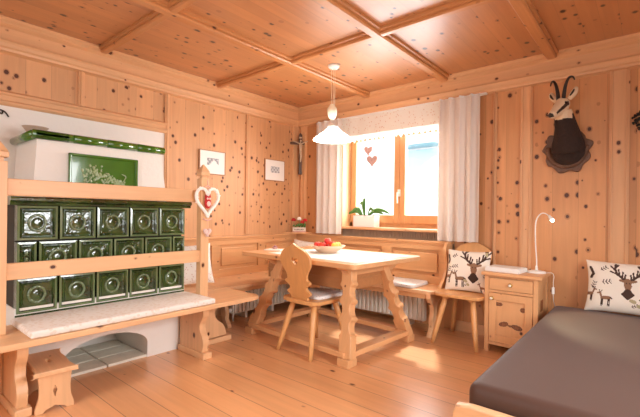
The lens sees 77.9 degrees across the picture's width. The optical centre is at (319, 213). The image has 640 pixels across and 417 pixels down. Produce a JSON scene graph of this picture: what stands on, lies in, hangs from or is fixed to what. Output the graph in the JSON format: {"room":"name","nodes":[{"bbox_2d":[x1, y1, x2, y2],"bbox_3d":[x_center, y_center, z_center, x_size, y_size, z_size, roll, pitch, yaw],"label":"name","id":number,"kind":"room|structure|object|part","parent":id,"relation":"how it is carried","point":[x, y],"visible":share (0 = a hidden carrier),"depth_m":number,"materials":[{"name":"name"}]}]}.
{"room":"traditional dwelling","nodes":[
{"label":"traditional dwelling","id":0,"kind":"room"},
{"bbox_2d":[0,53,291,315],"bbox_3d":[-2.010,-0.149,3.423,0.116,2.550,5.200,1,0,40],"label":"wall","id":1,"kind":"structure","parent":0,"point":[194,126],"depth_m":4.11,"materials":[{"name":"brown wood"}]},
{"bbox_2d":[78,71,84,106],"bbox_3d":[-2.006,-1.049,3.328,0.028,0.290,0.050,1,0,40],"label":"trim","id":2,"kind":"structure","parent":1,"relation":"attached to","point":[81,75],"depth_m":3.32,"materials":[{"name":"brown wood"}]},
{"bbox_2d":[0,90,167,132],"bbox_3d":[-2.569,-0.863,2.655,0.030,0.115,3.295,1,0,40],"label":"trim","id":3,"kind":"structure","parent":1,"relation":"attached to","point":[7,98],"depth_m":3.30,"materials":[{"name":"brown wood"}]},
{"bbox_2d":[0,15,298,126],"bbox_3d":[-1.924,-1.303,3.362,0.105,0.240,5.200,1,0,40],"label":"trim","id":4,"kind":"structure","parent":1,"relation":"attached to","point":[20,39],"depth_m":3.57,"materials":[{"name":"brown wood"}]},
{"bbox_2d":[164,93,169,187],"bbox_3d":[-1.518,-0.478,3.920,0.028,1.420,0.050,1,0,40],"label":"trim","id":5,"kind":"structure","parent":1,"relation":"attached to","point":[167,96],"depth_m":3.91,"materials":[{"name":"brown wood"}]},
{"bbox_2d":[198,149,225,175],"bbox_3d":[-1.177,-0.559,4.330,0.020,0.260,0.335,1,0,40],"label":"picture","id":6,"kind":"object","parent":1,"relation":"attached to","point":[214,161],"visible":0.91,"depth_m":4.33,"materials":[{"name":"white paper"}]},
{"bbox_2d":[245,114,249,233],"bbox_3d":[-0.861,-0.470,4.707,0.028,1.420,0.050,1,0,40],"label":"trim","id":7,"kind":"structure","parent":1,"relation":"attached to","point":[247,164],"depth_m":4.69,"materials":[{"name":"brown wood"}]},
{"bbox_2d":[264,158,284,181],"bbox_3d":[-0.578,-0.552,5.048,0.020,0.270,0.345,1,0,40],"label":"picture","id":8,"kind":"object","parent":1,"relation":"attached to","point":[274,170],"visible":1,"depth_m":5.04,"materials":[{"name":"white paper"}]},
{"bbox_2d":[291,126,299,231],"bbox_3d":[-0.334,-0.449,5.335,0.030,1.470,0.120,1,0,40],"label":"trim","id":9,"kind":"structure","parent":1,"relation":"attached to","point":[295,130],"depth_m":5.31,"materials":[{"name":"brown wood"}]},
{"bbox_2d":[290,133,307,174],"bbox_3d":[-0.260,-0.801,5.268,0.290,0.555,0.056,1,0,-5],"label":"crucifix","id":10,"kind":"object","parent":1,"relation":"attached to","point":[300,143],"visible":0.99,"depth_m":5.27,"materials":[{"name":"brown wood"}]},
{"bbox_2d":[0,301,509,416],"bbox_3d":[-0.114,1.179,1.825,4.900,0.060,5.200,1,0,40],"label":"floor","id":11,"kind":"structure","parent":0,"point":[245,375],"depth_m":2.74,"materials":[{"name":"brown wood"}]},
{"bbox_2d":[26,348,79,415],"bbox_3d":[-1.651,1.009,2.401,0.409,0.242,0.254,1,0,44],"label":"stool","id":12,"kind":"object","parent":11,"relation":"on","point":[46,371],"visible":0.91,"depth_m":2.30,"materials":[{"name":"brown wood"}]},
{"bbox_3d":[-1.650,0.902,2.401,0.409,0.028,0.254,1,0,44],"label":"seat","id":13,"kind":"part","parent":12,"relation":"part of","materials":[{"name":"brown wood"}]},
{"bbox_2d":[6,129,191,376],"bbox_3d":[-1.763,0.281,3.127,0.684,1.696,1.250,1,0,40],"label":"stove","id":14,"kind":"object","parent":11,"relation":"on","point":[38,228],"visible":0.81,"depth_m":2.89,"materials":[{"name":"green tile"}]},
{"bbox_2d":[22,125,48,131],"bbox_3d":[-2.068,-0.597,2.876,0.164,0.062,0.164,1,0,40],"label":"ceramic bowl","id":15,"kind":"object","parent":14,"relation":"on","point":[26,127],"visible":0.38,"depth_m":2.82,"materials":[{"name":"beige ceramic"}]},
{"bbox_3d":[-1.758,-0.081,3.127,0.684,0.053,1.250,1,0,40],"label":"crown moulding","id":16,"kind":"part","parent":14,"relation":"part of","materials":[{"name":"green ceramic"}]},
{"bbox_3d":[-1.635,-0.302,3.009,0.030,0.265,0.495,1,0,40],"label":"relief panel","id":17,"kind":"part","parent":14,"relation":"part of","materials":[{"name":"green ceramic"}]},
{"bbox_2d":[0,141,257,416],"bbox_3d":[-1.517,0.359,2.598,0.500,1.545,2.575,1,0,40],"label":"bench","id":18,"kind":"object","parent":11,"relation":"on","point":[200,328],"visible":0.92,"depth_m":2.59,"materials":[{"name":"brown wood"}]},
{"bbox_3d":[-1.831,0.136,2.247,0.076,1.105,0.084,1,0,40],"label":"post","id":19,"kind":"part","parent":18,"relation":"part of","materials":[{"name":"brown wood"}]},
{"bbox_3d":[-1.402,0.340,2.759,0.030,0.097,1.270,1,0,40],"label":"rail","id":20,"kind":"part","parent":18,"relation":"part of","materials":[{"name":"brown wood"}]},
{"bbox_3d":[-1.396,-0.149,2.759,0.030,0.099,1.270,1,0,40],"label":"rail","id":21,"kind":"part","parent":18,"relation":"part of","materials":[{"name":"brown wood"}]},
{"bbox_2d":[10,291,214,338],"bbox_3d":[-1.363,0.672,2.762,0.437,0.042,1.200,1,0,40],"label":"mat","id":22,"kind":"object","parent":18,"relation":"on","point":[58,322],"visible":1,"depth_m":2.59,"materials":[{"name":"white fabric"}]},
{"bbox_3d":[-1.522,0.709,2.598,0.500,0.035,2.575,1,0,40],"label":"seat","id":23,"kind":"part","parent":18,"relation":"part of","materials":[{"name":"brown wood"}]},
{"bbox_3d":[-0.972,0.146,3.275,0.076,1.105,0.084,1,0,40],"label":"post","id":24,"kind":"part","parent":18,"relation":"part of","materials":[{"name":"brown wood"}]},
{"bbox_2d":[195,180,220,236],"bbox_3d":[-0.916,-0.043,3.230,0.035,0.466,0.236,1,0,40],"label":"heart wreath","id":25,"kind":"object","parent":18,"relation":"hanging from","point":[207,202],"visible":1,"depth_m":3.22,"materials":[{"name":"white wicker"},{"name":"red felt"}]},
{"bbox_2d":[229,284,289,320],"bbox_3d":[-0.764,0.934,4.571,0.336,0.414,0.902,1,0,40],"label":"radiator","id":26,"kind":"object","parent":11,"relation":"on","point":[241,309],"visible":0.38,"depth_m":4.40,"materials":[{"name":"white metal"}]},
{"bbox_2d":[276,243,341,361],"bbox_3d":[-0.052,0.696,3.375,0.435,0.916,0.508,1,0,44],"label":"chair","id":27,"kind":"object","parent":11,"relation":"on","point":[297,274],"visible":0.94,"depth_m":3.21,"materials":[{"name":"brown wood"}]},
{"bbox_3d":[-0.284,0.935,3.358,0.174,0.432,0.052,1,0,-16],"label":"leg","id":28,"kind":"part","parent":27,"relation":"part of","materials":[{"name":"brown wood"}]},
{"bbox_3d":[-0.189,0.472,3.229,0.357,0.471,0.105,1,0,44],"label":"backrest","id":29,"kind":"part","parent":27,"relation":"part of","materials":[{"name":"brown wood"}]},
{"bbox_3d":[-0.054,0.714,3.372,0.435,0.030,0.430,1,0,44],"label":"seat","id":30,"kind":"part","parent":27,"relation":"part of","materials":[{"name":"brown wood"}]},
{"bbox_3d":[-0.062,0.938,3.145,0.052,0.432,0.174,1,0,14],"label":"leg","id":31,"kind":"part","parent":27,"relation":"part of","materials":[{"name":"brown wood"}]},
{"bbox_3d":[-0.041,0.938,3.611,0.052,0.432,0.174,1,0,14],"label":"leg","id":32,"kind":"part","parent":27,"relation":"part of","materials":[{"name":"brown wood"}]},
{"bbox_2d":[308,287,342,299],"bbox_3d":[-0.015,0.684,3.402,0.330,0.030,0.320,1,0,44],"label":"seat pad","id":33,"kind":"object","parent":27,"relation":"on","point":[318,293],"visible":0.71,"depth_m":3.33,"materials":[{"name":"grey fabric"}]},
{"bbox_3d":[0.181,0.941,3.397,0.174,0.432,0.052,1,0,-16],"label":"leg","id":34,"kind":"part","parent":27,"relation":"part of","materials":[{"name":"brown wood"}]},
{"bbox_2d":[184,232,453,337],"bbox_3d":[-0.136,0.696,3.913,2.180,0.905,2.030,1,0,40],"label":"bench","id":35,"kind":"object","parent":11,"relation":"on","point":[231,269],"visible":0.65,"depth_m":4.30,"materials":[{"name":"brown wood"}]},
{"bbox_2d":[184,243,213,284],"bbox_3d":[-1.243,0.490,3.817,0.421,0.399,0.183,1,0,-26],"label":"pillow","id":36,"kind":"object","parent":35,"relation":"on","point":[189,268],"visible":0.29,"depth_m":3.76,"materials":[{"name":"beige fabric"}]},
{"bbox_3d":[-0.987,0.936,4.029,0.270,0.405,0.045,1,0,40],"label":"leg","id":37,"kind":"part","parent":35,"relation":"part of","materials":[{"name":"brown wood"}]},
{"bbox_3d":[-0.943,0.476,4.577,0.085,0.445,1.990,1,0,40],"label":"backrest","id":38,"kind":"part","parent":35,"relation":"part of","materials":[{"name":"brown wood"}]},
{"bbox_3d":[-0.678,0.759,4.092,0.020,0.045,1.450,1,0,40],"label":"seat rail","id":39,"kind":"part","parent":35,"relation":"part of","materials":[{"name":"brown wood"}]},
{"bbox_2d":[283,232,311,233],"bbox_3d":[-0.295,0.252,5.159,0.270,0.020,0.270,1,0,40],"label":"corner shelf","id":40,"kind":"object","parent":35,"relation":"attached to","point":[283,232],"depth_m":5.16,"materials":[{"name":"brown wood"}]},
{"bbox_2d":[291,217,306,231],"bbox_3d":[-0.273,0.141,5.205,0.210,0.200,0.064,1,0,-5],"label":"flower box","id":41,"kind":"object","parent":35,"relation":"on","point":[296,228],"visible":1,"depth_m":5.19,"materials":[{"name":"beige wood"}]},
{"bbox_2d":[294,239,313,246],"bbox_3d":[-0.171,0.518,5.007,0.483,0.375,0.174,1,0,28],"label":"pillow","id":42,"kind":"object","parent":35,"relation":"on","point":[299,243],"visible":0.11,"depth_m":5.03,"materials":[{"name":"beige fabric"}]},
{"bbox_3d":[-0.138,0.726,3.895,2.140,0.035,2.000,1,0,40],"label":"seat","id":43,"kind":"part","parent":35,"relation":"part of","materials":[{"name":"brown wood"}]},
{"bbox_3d":[0.499,0.493,4.646,2.150,0.445,0.095,1,0,40],"label":"backrest","id":44,"kind":"part","parent":35,"relation":"part of","materials":[{"name":"brown wood"}]},
{"bbox_3d":[0.454,0.773,4.182,1.420,0.045,0.020,1,0,40],"label":"seat rail","id":45,"kind":"part","parent":35,"relation":"part of","materials":[{"name":"brown wood"}]},
{"bbox_2d":[393,277,427,287],"bbox_3d":[0.841,0.702,4.068,0.440,0.035,0.360,1,0,40],"label":"bench cushion","id":46,"kind":"object","parent":35,"relation":"on","point":[398,281],"visible":0.61,"depth_m":3.95,"materials":[{"name":"white fabric"}]},
{"bbox_3d":[1.093,0.961,3.796,0.045,0.405,0.270,1,0,40],"label":"leg","id":47,"kind":"part","parent":35,"relation":"part of","materials":[{"name":"brown wood"}]},
{"bbox_2d":[242,246,419,368],"bbox_3d":[0.072,0.762,3.718,1.410,0.778,0.990,1,0,43],"label":"dining table","id":48,"kind":"object","parent":11,"relation":"on","point":[347,277],"visible":0.78,"depth_m":3.40,"materials":[{"name":"brown wood"}]},
{"bbox_3d":[-0.497,0.771,3.776,0.415,0.703,0.129,1,0,13],"label":"leg","id":49,"kind":"part","parent":48,"relation":"part of","materials":[{"name":"brown wood"}]},
{"bbox_2d":[264,248,282,250],"bbox_3d":[-0.454,0.361,3.980,0.184,0.010,0.124,1,0,23],"label":"booklet","id":50,"kind":"object","parent":48,"relation":"on","point":[270,249],"visible":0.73,"depth_m":3.94,"materials":[{"name":"white paper"}]},
{"bbox_3d":[-0.051,0.776,4.246,0.142,0.708,0.469,1,0,-2],"label":"leg","id":51,"kind":"part","parent":48,"relation":"part of","materials":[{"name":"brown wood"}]},
{"bbox_2d":[270,249,406,262],"bbox_3d":[0.168,0.372,3.632,1.030,0.004,0.800,1,0,43],"label":"tablecloth","id":52,"kind":"object","parent":48,"relation":"on","point":[350,256],"visible":0.81,"depth_m":3.49,"materials":[{"name":"white fabric"}]},
{"bbox_2d":[310,244,345,252],"bbox_3d":[0.072,0.333,3.782,0.344,0.070,0.344,1,0,40],"label":"fruit bowl","id":53,"kind":"object","parent":52,"relation":"on","point":[321,249],"visible":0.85,"depth_m":3.67,"materials":[{"name":"beige ceramic"}]},
{"bbox_2d":[324,238,330,244],"bbox_3d":[0.073,0.261,3.782,0.070,0.069,0.069,1,0,40],"label":"apple","id":54,"kind":"object","parent":53,"relation":"in","point":[326,240],"visible":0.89,"depth_m":3.76,"materials":[{"name":"red food"}]},
{"bbox_3d":[0.222,0.778,3.096,0.145,0.682,0.302,1,0,8],"label":"leg","id":55,"kind":"part","parent":48,"relation":"part of","materials":[{"name":"brown wood"}]},
{"bbox_3d":[0.667,0.784,3.568,0.373,0.689,0.144,1,0,-23],"label":"leg","id":56,"kind":"part","parent":48,"relation":"part of","materials":[{"name":"brown wood"}]},
{"bbox_2d":[320,286,426,324],"bbox_3d":[0.547,0.950,4.476,1.410,0.414,0.186,1,0,40],"label":"radiator","id":57,"kind":"object","parent":11,"relation":"on","point":[414,308],"visible":0.29,"depth_m":4.24,"materials":[{"name":"white metal"}]},
{"bbox_2d":[431,242,491,352],"bbox_3d":[1.320,0.713,3.628,0.435,0.916,0.508,1,0,40],"label":"chair","id":58,"kind":"object","parent":11,"relation":"on","point":[472,297],"visible":0.42,"depth_m":3.57,"materials":[{"name":"brown wood"}]},
{"bbox_3d":[1.084,0.952,3.588,0.174,0.432,0.052,1,0,-20],"label":"leg","id":59,"kind":"part","parent":58,"relation":"part of","materials":[{"name":"brown wood"}]},
{"bbox_3d":[1.308,0.955,3.857,0.052,0.432,0.174,1,0,10],"label":"leg","id":60,"kind":"part","parent":58,"relation":"part of","materials":[{"name":"brown wood"}]},
{"bbox_3d":[1.322,0.731,3.630,0.435,0.030,0.430,1,0,40],"label":"seat","id":61,"kind":"part","parent":58,"relation":"part of","materials":[{"name":"brown wood"}]},
{"bbox_2d":[445,249,491,293],"bbox_3d":[1.372,0.531,3.671,0.402,0.378,0.166,1,0,35],"label":"pillow","id":62,"kind":"object","parent":58,"relation":"on","point":[465,268],"visible":0.93,"depth_m":3.62,"materials":[{"name":"beige fabric"}]},
{"bbox_3d":[1.320,0.955,3.391,0.052,0.432,0.174,1,0,10],"label":"leg","id":63,"kind":"part","parent":58,"relation":"part of","materials":[{"name":"brown wood"}]},
{"bbox_3d":[1.452,0.492,3.783,0.357,0.471,0.105,1,0,40],"label":"backrest","id":64,"kind":"part","parent":58,"relation":"part of","materials":[{"name":"brown wood"}]},
{"bbox_2d":[481,270,551,350],"bbox_3d":[1.685,0.834,3.399,0.460,0.673,0.431,1,0,40],"label":"nightstand","id":65,"kind":"object","parent":11,"relation":"on","point":[513,303],"visible":0.91,"depth_m":3.27,"materials":[{"name":"brown wood"}]},
{"bbox_2d":[485,264,526,273],"bbox_3d":[1.602,0.477,3.408,0.200,0.038,0.280,1,0,-44],"label":"paper stack","id":66,"kind":"object","parent":65,"relation":"on","point":[496,268],"visible":0.98,"depth_m":3.36,"materials":[{"name":"white paper"}]},
{"bbox_3d":[1.568,0.874,3.264,0.334,0.410,0.020,1,0,40],"label":"door","id":67,"kind":"part","parent":65,"relation":"part of","materials":[{"name":"brown wood"}]},
{"bbox_3d":[1.571,0.874,3.268,0.240,0.310,0.006,1,0,40],"label":"door panel","id":68,"kind":"part","parent":65,"relation":"part of","materials":[{"name":"brown wood"}]},
{"bbox_3d":[1.572,0.591,3.264,0.334,0.099,0.020,1,0,40],"label":"drawer","id":69,"kind":"part","parent":65,"relation":"part of","materials":[{"name":"brown wood"}]},
{"bbox_2d":[527,213,554,305],"bbox_3d":[1.875,0.416,3.356,0.210,0.850,0.230,1,0,33],"label":"reading lamp","id":70,"kind":"object","parent":65,"relation":"on","point":[536,271],"visible":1,"depth_m":3.29,"materials":[{"name":"white plastic"}]},
{"bbox_2d":[453,306,639,416],"bbox_3d":[1.852,0.962,2.069,1.520,0.420,2.188,1,0,40],"label":"bed","id":71,"kind":"object","parent":11,"relation":"on","point":[573,362],"visible":1,"depth_m":1.85,"materials":[{"name":"grey fabric"}]},
{"bbox_3d":[1.165,0.942,1.247,1.520,0.245,0.045,1,0,40],"label":"footboard","id":72,"kind":"part","parent":71,"relation":"part of","materials":[{"name":"brown wood"}]},
{"bbox_2d":[584,260,639,314],"bbox_3d":[2.350,0.566,2.971,0.600,0.385,0.177,1,0,40],"label":"pillow","id":73,"kind":"object","parent":71,"relation":"on","point":[612,287],"visible":1,"depth_m":3.00,"materials":[{"name":"beige fabric"}]},
{"bbox_2d":[0,0,639,107],"bbox_3d":[-0.083,-1.431,1.825,5.100,0.060,5.400,1,0,40],"label":"ceiling","id":74,"kind":"structure","parent":0,"point":[491,33],"depth_m":3.07,"materials":[{"name":"brown wood"}]},
{"bbox_2d":[99,0,197,53],"bbox_3d":[-0.004,-1.375,1.850,4.810,0.050,0.090,1,0,40],"label":"trim","id":75,"kind":"structure","parent":74,"relation":"attached to","point":[153,18],"depth_m":2.92,"materials":[{"name":"brown wood"}]},
{"bbox_2d":[130,0,369,97],"bbox_3d":[-1.098,-1.386,2.614,0.110,0.055,5.110,1,0,40],"label":"trim","id":76,"kind":"structure","parent":74,"relation":"attached to","point":[185,16],"depth_m":3.15,"materials":[{"name":"brown wood"}]},
{"bbox_2d":[313,63,351,143],"bbox_3d":[0.125,-1.046,3.732,0.372,0.705,0.372,1,0,40],"label":"pendant lamp","id":77,"kind":"object","parent":74,"relation":"hanging from","point":[332,134],"visible":1,"depth_m":3.71,"materials":[{"name":"white glass"}]},
{"bbox_3d":[0.122,-0.754,3.732,0.372,0.120,0.372,1,0,40],"label":"lamp shade","id":78,"kind":"part","parent":77,"relation":"part of","materials":[{"name":"white glass"}]},
{"bbox_2d":[216,0,495,88],"bbox_3d":[0.749,-1.366,2.751,4.810,0.050,0.090,1,0,40],"label":"trim","id":79,"kind":"structure","parent":74,"relation":"attached to","point":[456,6],"depth_m":3.07,"materials":[{"name":"brown wood"}]},
{"bbox_2d":[315,0,448,81],"bbox_3d":[-0.389,-1.377,2.021,0.110,0.055,5.110,1,0,40],"label":"trim","id":80,"kind":"structure","parent":74,"relation":"attached to","point":[342,8],"depth_m":3.01,"materials":[{"name":"brown wood"}]},
{"bbox_2d":[298,68,639,329],"bbox_3d":[1.626,-0.105,3.967,5.000,2.550,0.300,1,0,40],"label":"wall","id":81,"kind":"structure","parent":0,"point":[577,202],"depth_m":3.44,"materials":[{"name":"brown wood"}]},
{"bbox_2d":[300,126,306,226],"bbox_3d":[-0.229,-0.013,5.304,0.100,2.320,0.026,1,0,40],"label":"trim","id":82,"kind":"structure","parent":81,"relation":"attached to","point":[303,186],"depth_m":5.29,"materials":[{"name":"brown wood"}]},
{"bbox_2d":[341,142,350,225],"bbox_3d":[0.875,-0.419,4.513,1.426,1.160,0.170,1,0,40],"label":"trim","id":83,"kind":"structure","parent":81,"relation":"attached to","point":[346,148],"depth_m":4.96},
{"bbox_2d":[364,140,372,155],"bbox_3d":[0.580,-0.837,4.732,0.115,0.292,0.028,1,0,23],"label":"heart","id":84,"kind":"object","parent":81,"relation":"hanging from","point":[367,150],"visible":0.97,"depth_m":4.72,"materials":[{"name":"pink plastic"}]},
{"bbox_2d":[367,141,377,166],"bbox_3d":[0.621,-0.767,4.696,0.140,0.432,0.028,1,0,23],"label":"heart","id":85,"kind":"object","parent":81,"relation":"hanging from","point":[371,160],"visible":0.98,"depth_m":4.68,"materials":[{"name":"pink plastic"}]},
{"bbox_2d":[341,226,436,232],"bbox_3d":[0.852,0.176,4.494,1.500,0.032,0.220,1,0,40],"label":"window sill","id":86,"kind":"structure","parent":81,"relation":"attached to","point":[342,227],"depth_m":4.40,"materials":[{"name":"brown wood"}]},
{"bbox_2d":[349,198,388,226],"bbox_3d":[0.598,-0.015,4.687,0.566,0.344,0.123,1,0,40],"label":"orchid pot","id":87,"kind":"object","parent":86,"relation":"on","point":[361,220],"visible":1,"depth_m":4.67,"materials":[{"name":"white ceramic"}]},
{"bbox_3d":[0.551,0.089,4.726,0.300,0.135,0.120,1,0,40],"label":"planter","id":88,"kind":"part","parent":87,"relation":"part of","materials":[{"name":"white ceramic"}]},
{"bbox_2d":[350,129,438,228],"bbox_3d":[0.923,-0.419,4.571,1.426,1.160,0.149,1,0,40],"label":"window","id":89,"kind":"structure","parent":81,"relation":"in","point":[400,219],"depth_m":4.56,"materials":[{"name":"brown wood"}]},
{"bbox_3d":[0.674,-0.424,4.798,0.673,1.075,0.060,1,0,40],"label":"sash","id":90,"kind":"part","parent":89,"relation":"part of","materials":[{"name":"brown wood"}]},
{"bbox_3d":[0.894,-0.199,4.536,0.032,0.161,0.061,1,0,40],"label":"handle","id":91,"kind":"part","parent":89,"relation":"part of","materials":[{"name":"white plastic"}]},
{"bbox_3d":[1.192,-0.418,4.366,0.671,1.075,0.060,1,0,40],"label":"sash","id":92,"kind":"part","parent":89,"relation":"part of","materials":[{"name":"brown wood"}]},
{"bbox_2d":[343,229,454,249],"bbox_3d":[0.830,0.275,4.470,1.426,0.170,0.033,1,0,40],"label":"trim","id":93,"kind":"structure","parent":81,"relation":"attached to","point":[346,232],"depth_m":4.45,"materials":[{"name":"beige wood"}]},
{"bbox_2d":[316,92,486,144],"bbox_3d":[0.776,-0.986,4.449,2.120,0.360,0.035,1,0,40],"label":"valance","id":94,"kind":"object","parent":81,"relation":"attached to","point":[423,117],"visible":0.83,"depth_m":4.40,"materials":[{"name":"white fabric"}]},
{"bbox_2d":[316,118,341,233],"bbox_3d":[0.089,-0.457,4.917,0.405,1.405,0.071,1,0,40],"label":"curtain","id":95,"kind":"object","parent":94,"relation":"hanging from","point":[328,156],"visible":0.92,"depth_m":4.92,"materials":[{"name":"fabric"}]},
{"bbox_3d":[0.778,-1.156,4.449,2.120,0.020,0.035,1,0,40],"label":"curtain rail","id":96,"kind":"part","parent":94,"relation":"part of","materials":[{"name":"brown wood"}]},
{"bbox_2d":[437,93,479,241],"bbox_3d":[1.346,-0.436,3.857,0.404,1.415,0.082,1,0,40],"label":"curtain","id":97,"kind":"object","parent":94,"relation":"hanging from","point":[459,117],"visible":1,"depth_m":3.84,"materials":[{"name":"fabric"}]},
{"bbox_2d":[298,32,639,127],"bbox_3d":[1.549,-1.262,3.780,4.900,0.240,0.105,1,0,40],"label":"trim","id":98,"kind":"structure","parent":81,"relation":"attached to","point":[602,57],"depth_m":3.66,"materials":[{"name":"brown wood"}]},
{"bbox_2d":[455,320,483,335],"bbox_3d":[2.391,1.129,3.106,2.700,0.100,0.022,1,0,40],"label":"baseboard","id":99,"kind":"structure","parent":81,"relation":"attached to","point":[462,326],"depth_m":3.89,"materials":[{"name":"brown wood"}]},
{"bbox_2d":[491,92,497,264],"bbox_3d":[1.643,0.010,3.739,0.035,2.320,0.026,1,0,40],"label":"trim","id":100,"kind":"structure","parent":81,"relation":"attached to","point":[495,94],"depth_m":3.73,"materials":[{"name":"brown wood"}]},
{"bbox_2d":[519,85,532,269],"bbox_3d":[1.851,0.012,3.566,0.100,2.320,0.026,1,0,40],"label":"trim","id":101,"kind":"structure","parent":81,"relation":"attached to","point":[526,118],"depth_m":3.56,"materials":[{"name":"brown wood"}]},
{"bbox_2d":[542,76,593,173],"bbox_3d":[1.992,-0.727,3.233,0.371,0.763,0.365,1,0,40],"label":"trophy","id":102,"kind":"object","parent":81,"relation":"attached to","point":[568,149],"visible":1,"depth_m":3.23,"materials":[{"name":"brown wood"}]},
{"bbox_2d":[607,68,630,314],"bbox_3d":[2.365,0.018,3.136,0.130,2.320,0.026,1,0,40],"label":"trim","id":103,"kind":"structure","parent":81,"relation":"attached to","point":[619,109],"depth_m":3.13,"materials":[{"name":"brown wood"}]},
{"bbox_2d":[631,111,639,129],"bbox_3d":[2.486,-0.720,3.028,0.163,0.164,0.048,1,0,40],"label":"wreath","id":104,"kind":"object","parent":81,"relation":"attached to","point":[636,121],"visible":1,"depth_m":3.05,"materials":[{"name":"black"}]},
{"bbox_2d":[507,0,558,59],"bbox_3d":[0.336,-1.369,1.415,0.110,0.055,5.110,1,0,40],"label":"ceiling beam","id":105,"kind":"structure","parent":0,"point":[525,10],"depth_m":2.83,"materials":[{"name":"brown wood"}]},
{"label":"outside","id":106,"kind":"structure","parent":0,"visible":0},
{"bbox_3d":[5.005,4.260,10.255,26.000,0.100,13.650,1,0,40],"label":"ground","id":107,"kind":"structure","parent":106,"visible":0},
{"bbox_2d":[358,133,438,215],"bbox_3d":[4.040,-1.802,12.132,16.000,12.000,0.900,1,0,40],"label":"window glass","id":108,"kind":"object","parent":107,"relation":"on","point":[422,154],"visible":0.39,"depth_m":13.11,"materials":[{"name":"white"}]}
]}

